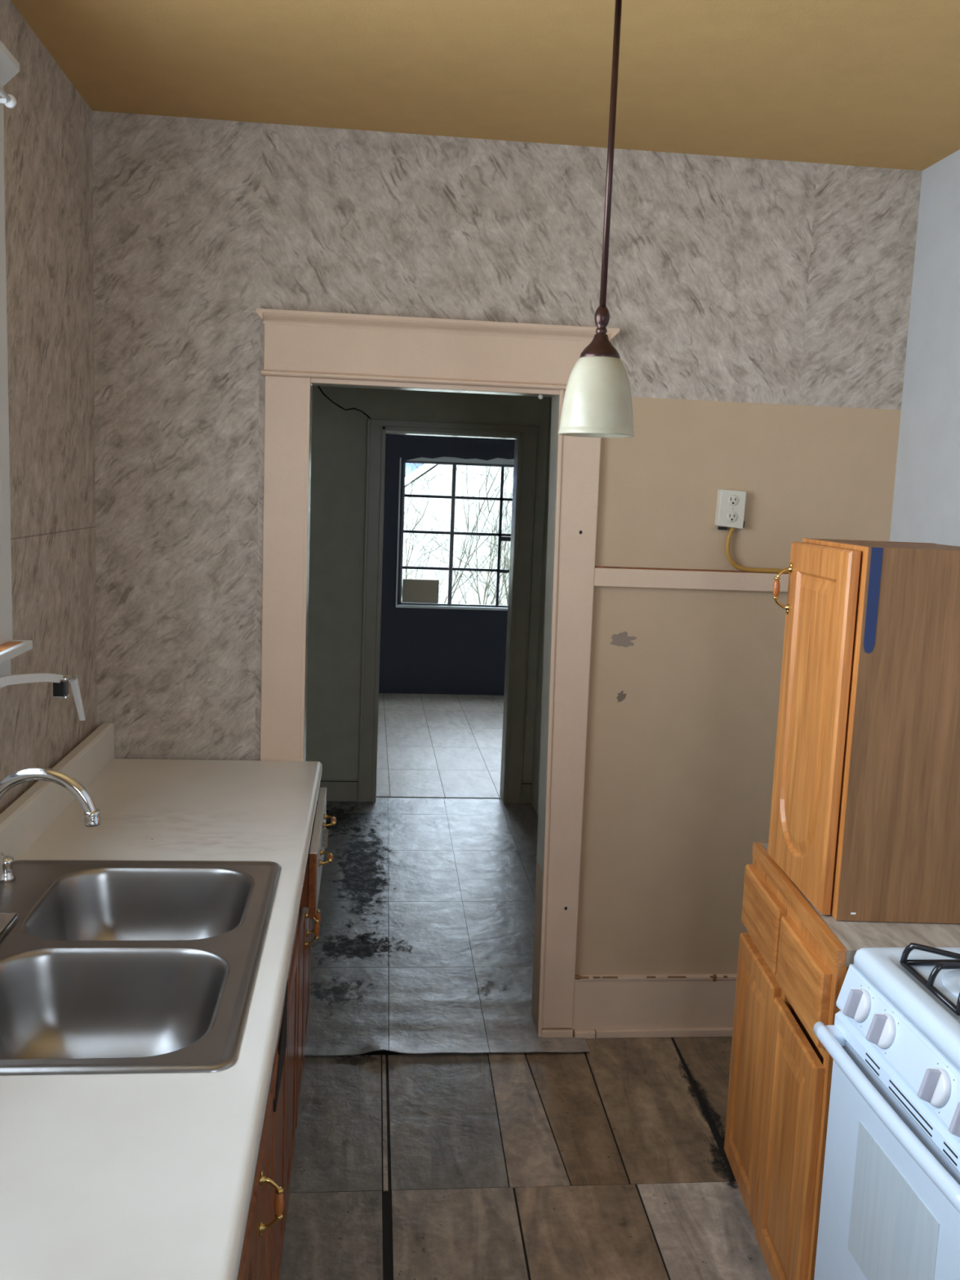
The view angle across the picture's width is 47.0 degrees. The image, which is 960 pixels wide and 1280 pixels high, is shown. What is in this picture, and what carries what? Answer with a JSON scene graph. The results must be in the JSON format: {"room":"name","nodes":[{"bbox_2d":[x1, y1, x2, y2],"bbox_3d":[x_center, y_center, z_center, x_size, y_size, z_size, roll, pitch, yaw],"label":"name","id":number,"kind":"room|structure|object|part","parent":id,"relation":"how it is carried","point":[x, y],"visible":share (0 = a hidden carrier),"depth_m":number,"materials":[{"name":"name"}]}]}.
{"room":"kitchen","nodes":[
{"label":"kitchen","id":0,"kind":"room"},
{"bbox_2d":[0,0,97,813],"bbox_3d":[-0.965,0.249,0.978,0.120,2.835,4.600,1,8,-6],"label":"wall","id":1,"kind":"structure","parent":0,"point":[48,183],"depth_m":2.71,"materials":[{"name":"paint"}]},
{"bbox_2d":[0,40,32,688],"bbox_3d":[-0.955,-0.414,1.395,0.172,1.293,1.942,1,8,-6],"label":"window","id":2,"kind":"structure","parent":1,"relation":"in","point":[10,648],"depth_m":2.33,"materials":[{"name":"white paint"}]},
{"bbox_3d":[-0.924,-0.375,1.415,0.020,1.062,1.915,1,8,-6],"label":"casing","id":3,"kind":"part","parent":2,"relation":"part of","materials":[{"name":"white paint"}]},
{"bbox_2d":[0,86,16,107],"bbox_3d":[-0.862,-0.933,1.314,0.054,0.085,1.808,1,8,-6],"label":"curtain rod","id":4,"kind":"object","parent":2,"relation":"attached to","point":[9,100],"visible":1,"depth_m":2.17,"materials":[{"name":"white plastic"}]},
{"bbox_3d":[-0.846,-0.947,1.305,0.012,0.012,1.790,1,8,-6],"label":"rod","id":5,"kind":"part","parent":4,"relation":"part of","materials":[{"name":"white plastic"}]},
{"bbox_3d":[-0.882,-0.976,1.323,0.055,0.155,1.940,1,8,-6],"label":"head casing","id":6,"kind":"part","parent":2,"relation":"part of","materials":[{"name":"white paint"}]},
{"bbox_3d":[-0.977,0.141,1.470,0.172,0.021,1.942,1,8,-6],"label":"sill","id":7,"kind":"part","parent":2,"relation":"part of","materials":[{"name":"white paint"}]},
{"bbox_2d":[0,673,85,720],"bbox_3d":[-0.979,0.128,2.406,0.039,0.190,0.461,3,8,9],"label":"bracket","id":8,"kind":"object","parent":2,"relation":"attached to","point":[60,682],"visible":1,"depth_m":2.51,"materials":[{"name":"white metal"}]},
{"bbox_3d":[-0.975,0.090,2.370,0.022,0.056,0.303,3,8,8],"label":"arm","id":9,"kind":"part","parent":8,"relation":"part of","materials":[{"name":"white plastic"}]},
{"bbox_3d":[-0.955,0.139,2.613,0.020,0.116,0.053,4,8,11],"label":"lever","id":10,"kind":"part","parent":8,"relation":"part of","materials":[{"name":"white plastic"}]},
{"bbox_2d":[0,722,114,860],"bbox_3d":[-0.958,0.533,1.752,0.036,0.142,3.145,1,8,-6],"label":"backsplash","id":11,"kind":"structure","parent":1,"relation":"attached to","point":[31,814],"depth_m":2.64,"materials":[{"name":"beige laminate"}]},
{"bbox_2d":[306,385,549,781],"bbox_3d":[-0.533,-0.416,6.014,1.940,2.835,0.135,1,8,-6],"label":"wall","id":12,"kind":"structure","parent":0,"point":[340,415],"depth_m":5.93,"materials":[{"name":"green paint"}]},
{"bbox_2d":[317,778,532,803],"bbox_3d":[-0.575,0.835,6.112,1.740,0.128,0.018,1,8,-6],"label":"baseboard","id":13,"kind":"structure","parent":12,"relation":"attached to","point":[337,789],"depth_m":6.09,"materials":[{"name":"grey paint"}]},
{"bbox_2d":[357,418,537,803],"bbox_3d":[-0.190,-0.134,6.079,0.908,2.085,0.172,1,8,-6],"label":"door frame","id":14,"kind":"structure","parent":12,"relation":"in","point":[525,437],"depth_m":5.99,"materials":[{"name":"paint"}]},
{"bbox_3d":[-0.586,-0.134,5.969,0.099,2.085,0.032,1,8,-6],"label":"casing","id":15,"kind":"part","parent":14,"relation":"part of","materials":[{"name":"grey paint"}]},
{"bbox_3d":[-0.144,-1.129,5.876,0.900,0.055,0.028,1,8,-6],"label":"head casing","id":16,"kind":"part","parent":14,"relation":"part of","materials":[{"name":"grey paint"}]},
{"bbox_3d":[0.219,-0.114,6.052,0.099,2.085,0.032,1,8,-6],"label":"casing","id":17,"kind":"part","parent":14,"relation":"part of","materials":[{"name":"grey paint"}]},
{"bbox_2d":[378,434,515,695],"bbox_3d":[-0.225,-0.844,9.260,4.200,2.835,0.140,1,8,-6],"label":"wall","id":18,"kind":"structure","parent":0,"point":[423,651],"depth_m":9.28,"materials":[{"name":"blue paint"}]},
{"bbox_2d":[395,457,514,610],"bbox_3d":[0.182,-0.881,9.234,1.738,1.268,0.080,1,8,-6],"label":"window","id":19,"kind":"structure","parent":18,"relation":"in","point":[500,462],"depth_m":9.20,"materials":[{"name":"wood"}]},
{"bbox_2d":[402,578,439,603],"bbox_3d":[-0.498,-0.408,9.233,0.303,0.197,0.004,1,8,-6],"label":"cardboard sheet","id":20,"kind":"object","parent":19,"relation":"attached to","point":[415,591],"visible":1,"depth_m":9.23,"materials":[{"name":"beige cardboard"}]},
{"bbox_3d":[0.160,-0.263,9.303,1.738,0.022,0.050,1,8,-6],"label":"sill","id":21,"kind":"part","parent":19,"relation":"part of","materials":[{"name":"white paint"}]},
{"bbox_2d":[10,0,959,170],"bbox_3d":[0.353,-1.172,0.917,2.657,0.100,4.850,1,8,-6],"label":"ceiling","id":22,"kind":"structure","parent":0,"point":[871,83],"depth_m":2.63,"materials":[{"name":"paint"}]},
{"bbox_2d":[557,0,634,437],"bbox_3d":[0.240,-0.833,2.064,0.146,0.888,0.146,1,8,-6],"label":"pendant lamp","id":23,"kind":"object","parent":22,"relation":"hanging from","point":[597,400],"visible":1,"depth_m":2.06,"materials":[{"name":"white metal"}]},
{"bbox_3d":[0.226,-0.466,2.113,0.146,0.147,0.146,1,8,-6],"label":"lamp shade","id":24,"kind":"part","parent":23,"relation":"part of","materials":[{"name":"white glass"}]},
{"bbox_3d":[0.244,-0.929,2.051,0.012,0.635,0.012,1,8,-6],"label":"rod","id":25,"kind":"part","parent":23,"relation":"part of","materials":[{"name":"brown metal"}]},
{"bbox_2d":[92,111,922,1031],"bbox_3d":[0.064,-0.044,3.439,2.657,2.835,0.130,1,8,-6],"label":"wall","id":26,"kind":"structure","parent":0,"point":[760,308],"depth_m":3.29,"materials":[{"name":"paint"}]},
{"bbox_2d":[256,308,619,1036],"bbox_3d":[-0.165,0.160,3.419,1.048,2.219,0.190,1,8,-6],"label":"door frame","id":27,"kind":"structure","parent":26,"relation":"in","point":[303,350],"depth_m":3.28,"materials":[{"name":"beige paint"}]},
{"bbox_3d":[-0.596,0.246,3.334,0.130,2.038,0.027,1,8,-6],"label":"casing","id":28,"kind":"part","parent":27,"relation":"part of","materials":[{"name":"beige paint"}]},
{"bbox_3d":[-0.126,-0.751,3.235,1.014,0.028,0.041,1,8,-6],"label":"fillet moulding","id":29,"kind":"part","parent":27,"relation":"part of","materials":[{"name":"beige paint"}]},
{"bbox_3d":[-0.116,-0.911,3.206,1.048,0.037,0.056,1,8,-6],"label":"cap moulding","id":30,"kind":"part","parent":27,"relation":"part of","materials":[{"name":"beige paint"}]},
{"bbox_3d":[0.266,0.268,3.422,0.141,2.038,0.030,1,8,-6],"label":"casing","id":31,"kind":"part","parent":27,"relation":"part of","materials":[{"name":"beige paint"}]},
{"bbox_2d":[617,690,626,702],"bbox_3d":[0.442,0.176,3.442,0.031,0.038,0.002,1,8,-6],"label":"scar","id":32,"kind":"object","parent":26,"relation":"attached to","point":[621,696],"visible":1,"depth_m":3.44,"materials":[{"name":"grey paint"}]},
{"bbox_2d":[609,631,637,647],"bbox_3d":[0.445,-0.003,3.417,0.086,0.050,0.002,1,8,-6],"label":"scar","id":33,"kind":"object","parent":26,"relation":"attached to","point":[620,639],"visible":1,"depth_m":3.42,"materials":[{"name":"grey paint"}]},
{"bbox_2d":[541,1027,733,1038],"bbox_3d":[0.710,1.277,3.603,1.032,0.026,0.038,1,8,-6],"label":"trim","id":34,"kind":"structure","parent":26,"relation":"attached to","point":[549,1032],"depth_m":3.57,"materials":[{"name":"beige paint"}]},
{"bbox_2d":[571,973,737,1029],"bbox_3d":[0.760,1.176,3.600,0.936,0.188,0.026,1,8,-6],"label":"baseboard","id":35,"kind":"structure","parent":26,"relation":"attached to","point":[697,1000],"depth_m":3.57,"materials":[{"name":"beige paint"}]},
{"bbox_2d":[593,565,789,591],"bbox_3d":[0.813,-0.184,3.418,0.939,0.060,0.022,1,8,-6],"label":"trim","id":36,"kind":"structure","parent":26,"relation":"attached to","point":[609,576],"depth_m":3.39,"materials":[{"name":"beige paint"}]},
{"bbox_2d":[714,488,746,529],"bbox_3d":[0.769,-0.398,3.377,0.088,0.123,0.034,1,8,-6],"label":"wall outlet","id":37,"kind":"object","parent":26,"relation":"attached to","point":[731,504],"visible":1,"depth_m":3.36,"materials":[{"name":"beige plastic"}]},
{"bbox_2d":[726,511,737,522],"bbox_3d":[0.769,-0.376,3.365,0.033,0.033,0.005,1,8,-6],"label":"receptacle","id":38,"kind":"object","parent":37,"relation":"attached to","point":[731,516],"depth_m":3.36,"materials":[{"name":"beige plastic"}]},
{"bbox_2d":[728,494,738,505],"bbox_3d":[0.771,-0.425,3.359,0.033,0.033,0.005,1,8,-6],"label":"receptacle","id":39,"kind":"object","parent":37,"relation":"attached to","point":[733,500],"depth_m":3.36,"materials":[{"name":"beige plastic"}]},
{"bbox_2d":[724,527,789,573],"bbox_3d":[1.000,-0.274,3.419,0.496,0.140,0.022,1,8,-6],"label":"cable","id":40,"kind":"object","parent":37,"relation":"attached to","point":[730,559],"visible":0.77,"depth_m":3.40,"materials":[{"name":"plastic"}]},
{"bbox_2d":[279,693,772,1279],"bbox_3d":[0.244,1.238,4.215,4.200,0.144,10.470,1,8,-6],"label":"floor","id":41,"kind":"structure","parent":0,"point":[609,1161],"depth_m":3.24,"materials":[{"name":"tile"}]},
{"bbox_2d":[8,891,299,1279],"bbox_3d":[-0.711,0.973,2.334,0.602,0.858,0.731,1,8,-6],"label":"base cabinet","id":42,"kind":"object","parent":41,"relation":"on","point":[283,1087],"visible":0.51,"depth_m":2.31,"materials":[{"name":"red wood"}]},
{"bbox_3d":[-0.409,1.048,2.199,0.020,0.560,0.342,1,8,-6],"label":"door","id":43,"kind":"part","parent":42,"relation":"part of","materials":[{"name":"red wood"}]},
{"bbox_3d":[-0.443,1.004,2.545,0.020,0.550,0.342,1,8,-6],"label":"door","id":44,"kind":"part","parent":42,"relation":"part of","materials":[{"name":"red wood"}]},
{"bbox_2d":[47,787,336,1128],"bbox_3d":[-0.746,0.876,3.041,0.672,0.858,0.688,1,8,-6],"label":"base cabinet","id":45,"kind":"object","parent":41,"relation":"on","point":[308,908],"visible":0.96,"depth_m":2.92,"materials":[{"name":"red wood"}]},
{"bbox_3d":[-0.480,0.958,2.912,0.020,0.540,0.296,1,8,-6],"label":"door","id":46,"kind":"part","parent":45,"relation":"part of","materials":[{"name":"red wood"}]},
{"bbox_3d":[-0.510,0.916,3.214,0.020,0.540,0.296,1,8,-6],"label":"door","id":47,"kind":"part","parent":45,"relation":"part of","materials":[{"name":"red wood"}]},
{"bbox_3d":[-0.457,0.790,3.007,0.038,0.112,0.017,1,8,-6],"label":"handle","id":48,"kind":"part","parent":45,"relation":"part of","materials":[{"name":"gold metal"}]},
{"bbox_3d":[-0.465,0.779,3.083,0.038,0.112,0.017,1,8,-6],"label":"handle","id":49,"kind":"part","parent":45,"relation":"part of","materials":[{"name":"gold metal"}]},
{"bbox_3d":[-0.442,0.565,3.017,0.020,0.168,0.600,1,8,-6],"label":"drawer","id":50,"kind":"part","parent":45,"relation":"part of","materials":[{"name":"red wood"}]},
{"bbox_3d":[-0.399,0.565,2.859,0.035,0.017,0.112,1,8,-6],"label":"handle","id":51,"kind":"part","parent":45,"relation":"part of","materials":[{"name":"gold metal"}]},
{"bbox_3d":[-0.423,0.510,3.108,0.035,0.017,0.112,1,8,-6],"label":"handle","id":52,"kind":"part","parent":45,"relation":"part of","materials":[{"name":"gold metal"}]},
{"bbox_2d":[236,1064,284,1279],"bbox_3d":[-0.627,1.065,1.678,0.637,0.858,0.596,1,8,-6],"label":"base cabinet","id":53,"kind":"object","parent":41,"relation":"on","point":[255,1261],"visible":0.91,"depth_m":1.74,"materials":[{"name":"red wood"}]},
{"bbox_3d":[-0.346,1.135,1.573,0.020,0.560,0.278,1,8,-6],"label":"door","id":54,"kind":"part","parent":53,"relation":"part of","materials":[{"name":"red wood"}]},
{"bbox_3d":[-0.374,1.096,1.851,0.020,0.560,0.278,1,8,-6],"label":"door","id":55,"kind":"part","parent":53,"relation":"part of","materials":[{"name":"red wood"}]},
{"bbox_3d":[-0.329,0.889,1.740,0.038,0.112,0.017,1,8,-6],"label":"handle","id":56,"kind":"part","parent":53,"relation":"part of","materials":[{"name":"gold metal"}]},
{"bbox_2d":[724,856,848,1279],"bbox_3d":[0.951,1.017,2.479,0.622,0.862,0.646,2,8,0],"label":"base cabinet","id":57,"kind":"object","parent":41,"relation":"on","point":[780,1075],"visible":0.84,"depth_m":2.38,"materials":[{"name":"brown wood"}]},
{"bbox_3d":[0.648,1.043,2.647,0.020,0.585,0.311,2,8,0],"label":"door","id":58,"kind":"part","parent":57,"relation":"part of","materials":[{"name":"brown wood"}]},
{"bbox_3d":[0.663,0.650,2.594,0.021,0.150,0.303,2,8,0],"label":"drawer","id":59,"kind":"part","parent":57,"relation":"part of","materials":[{"name":"brown wood"}]},
{"bbox_3d":[0.649,1.097,2.334,0.020,0.575,0.305,2,8,0],"label":"door","id":60,"kind":"part","parent":57,"relation":"part of","materials":[{"name":"brown wood"}]},
{"bbox_3d":[0.664,0.698,2.280,0.021,0.150,0.293,2,8,0],"label":"drawer","id":61,"kind":"part","parent":57,"relation":"part of","materials":[{"name":"brown wood"}]},
{"bbox_2d":[752,842,959,967],"bbox_3d":[0.978,0.573,2.419,0.602,0.035,0.646,2,8,0],"label":"countertop","id":62,"kind":"structure","parent":57,"relation":"on","point":[840,940],"depth_m":2.21,"materials":[{"name":"laminate"}]},
{"bbox_2d":[767,537,959,924],"bbox_3d":[0.863,0.172,2.390,0.371,0.757,0.420,1,8,-6],"label":"upper cabinet","id":63,"kind":"object","parent":62,"relation":"on","point":[864,820],"visible":1,"depth_m":2.22,"materials":[{"name":"brown wood"}]},
{"bbox_3d":[0.691,-0.119,2.524,0.040,0.118,0.018,1,8,-6],"label":"handle","id":64,"kind":"part","parent":63,"relation":"part of","materials":[{"name":"gold metal"}]},
{"bbox_3d":[0.716,0.169,2.397,0.022,0.745,0.376,2,8,-2],"label":"door","id":65,"kind":"part","parent":63,"relation":"part of","materials":[{"name":"brown wood"}]},
{"bbox_3d":[0.740,0.168,2.388,0.017,0.757,0.399,2,8,-2],"label":"frame","id":66,"kind":"part","parent":63,"relation":"part of","materials":[{"name":"brown wood"}]},
{"bbox_2d":[813,942,959,1279],"bbox_3d":[0.995,1.054,1.901,0.712,0.946,0.543,1,8,-6],"label":"gas stove","id":67,"kind":"object","parent":41,"relation":"on","point":[890,1203],"visible":1,"depth_m":1.90,"materials":[{"name":"white metal"}]},
{"bbox_3d":[0.682,0.664,2.004,0.042,0.059,0.059,1,8,-6],"label":"knob","id":68,"kind":"part","parent":67,"relation":"part of","materials":[{"name":"white plastic"}]},
{"bbox_3d":[0.691,0.677,1.910,0.042,0.059,0.059,1,8,-6],"label":"knob","id":69,"kind":"part","parent":67,"relation":"part of","materials":[{"name":"white plastic"}]},
{"bbox_3d":[0.678,0.774,1.831,0.054,0.030,0.531,1,8,-6],"label":"handle","id":70,"kind":"part","parent":67,"relation":"part of","materials":[{"name":"white metal"}]},
{"bbox_3d":[0.726,0.691,1.824,0.044,0.082,0.541,1,8,-6],"label":"control panel","id":71,"kind":"part","parent":67,"relation":"part of","materials":[{"name":"white metal"}]},
{"bbox_2d":[853,946,959,1071],"bbox_3d":[1.047,0.638,1.849,0.640,0.037,0.543,1,8,-6],"label":"cooktop","id":72,"kind":"object","parent":67,"relation":"in","point":[926,1004],"depth_m":1.92,"materials":[{"name":"white metal"}]},
{"bbox_3d":[0.709,0.702,1.731,0.042,0.059,0.059,1,8,-6],"label":"knob","id":73,"kind":"part","parent":67,"relation":"part of","materials":[{"name":"white plastic"}]},
{"bbox_3d":[0.907,0.607,1.946,0.170,0.022,0.170,1,8,-6],"label":"burner","id":74,"kind":"part","parent":67,"relation":"part of","materials":[{"name":"silver metal"}]},
{"bbox_3d":[0.718,0.715,1.637,0.042,0.059,0.059,1,8,-6],"label":"knob","id":75,"kind":"part","parent":67,"relation":"part of","materials":[{"name":"white plastic"}]},
{"bbox_3d":[-0.564,1.179,0.855,0.600,0.858,1.061,1,8,-6],"label":"base cabinet","id":76,"kind":"object","parent":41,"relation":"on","visible":0},
{"bbox_2d":[0,722,322,1279],"bbox_3d":[-0.650,0.541,1.783,0.654,0.142,3.145,1,8,-6],"label":"countertop","id":77,"kind":"structure","parent":76,"relation":"on","point":[104,1176],"depth_m":1.49,"materials":[{"name":"beige laminate"}]},
{"bbox_2d":[0,767,101,939],"bbox_3d":[-0.922,0.364,2.034,0.262,0.322,0.472,-5,11,-43],"label":"tap","id":78,"kind":"object","parent":77,"relation":"on","point":[91,815],"visible":1,"depth_m":1.93,"materials":[{"name":"silver metal"}]},
{"bbox_3d":[-0.986,0.465,2.272,0.063,0.054,0.038,6,9,29],"label":"handle","id":79,"kind":"part","parent":78,"relation":"part of","materials":[{"name":"silver metal"}]},
{"bbox_3d":[-0.774,0.368,1.942,0.199,0.295,0.022,1,8,-6],"label":"spout","id":80,"kind":"part","parent":78,"relation":"part of","materials":[{"name":"silver metal"}]},
{"bbox_2d":[0,859,281,1075],"bbox_3d":[-0.688,0.631,1.986,0.587,0.184,0.883,1,8,-6],"label":"sink","id":81,"kind":"object","parent":77,"relation":"in","point":[120,966],"visible":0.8,"depth_m":1.96,"materials":[{"name":"silver metal"}]},
{"bbox_3d":[-0.626,0.662,1.784,0.410,0.178,0.388,1,8,-6],"label":"bowl","id":82,"kind":"part","parent":81,"relation":"part of","materials":[{"name":"silver metal"}]},
{"bbox_3d":[-0.668,0.604,2.197,0.410,0.178,0.390,1,8,-6],"label":"bowl","id":83,"kind":"part","parent":81,"relation":"part of","materials":[{"name":"silver metal"}]},
{"bbox_2d":[531,396,551,815],"bbox_3d":[0.511,-0.211,4.805,0.100,2.835,2.520,1,8,-6],"label":"wall","id":84,"kind":"structure","parent":0,"point":[537,730],"depth_m":5.99,"materials":[{"name":"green paint"}]},
{"bbox_2d":[889,149,959,546],"bbox_3d":[1.558,0.313,1.239,0.120,2.835,4.600,1,8,-6],"label":"wall","id":85,"kind":"structure","parent":0,"point":[926,507],"depth_m":3.22,"materials":[{"name":"white paint"}]},
{"label":"outside","id":86,"kind":"structure","parent":0,"visible":0},
{"bbox_3d":[-0.479,-1.451,26.464,34.000,0.200,33.990,1,8,-6],"label":"ground","id":87,"kind":"structure","parent":86,"visible":0},
{"bbox_2d":[401,463,513,604],"bbox_3d":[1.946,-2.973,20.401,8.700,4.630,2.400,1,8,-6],"label":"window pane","id":88,"kind":"object","parent":87,"relation":"on","point":[433,468],"visible":0.09,"depth_m":19.28,"materials":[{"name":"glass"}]},
{"bbox_2d":[401,463,513,604],"bbox_3d":[-1.230,-1.719,11.309,3.791,4.391,4.165,-1,8,-24],"label":"bare shrub","id":89,"kind":"object","parent":87,"relation":"on","point":[486,468],"visible":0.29,"depth_m":11.25,"materials":[{"name":"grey plant"}]},
{"bbox_2d":[402,465,513,604],"bbox_3d":[0.294,-1.655,13.644,3.594,3.753,3.283,1,8,-12],"label":"bare shrub","id":90,"kind":"object","parent":87,"relation":"on","point":[487,585],"visible":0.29,"depth_m":13.57,"materials":[{"name":"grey plant"}]},
{"bbox_2d":[417,466,513,604],"bbox_3d":[0.441,-1.709,16.675,2.188,3.060,3.405,5,8,21],"label":"bare shrub","id":91,"kind":"object","parent":87,"relation":"on","point":[507,550],"visible":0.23,"depth_m":16.56,"materials":[{"name":"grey plant"}]},
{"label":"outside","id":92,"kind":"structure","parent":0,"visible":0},
{"bbox_2d":[404,462,422,475],"bbox_3d":[25.669,-11.229,67.782,78.000,10.516,25.000,1,8,-6],"label":"sky","id":93,"kind":"structure","parent":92,"point":[407,467],"depth_m":56.73,"materials":[{"name":"white"}]}
]}

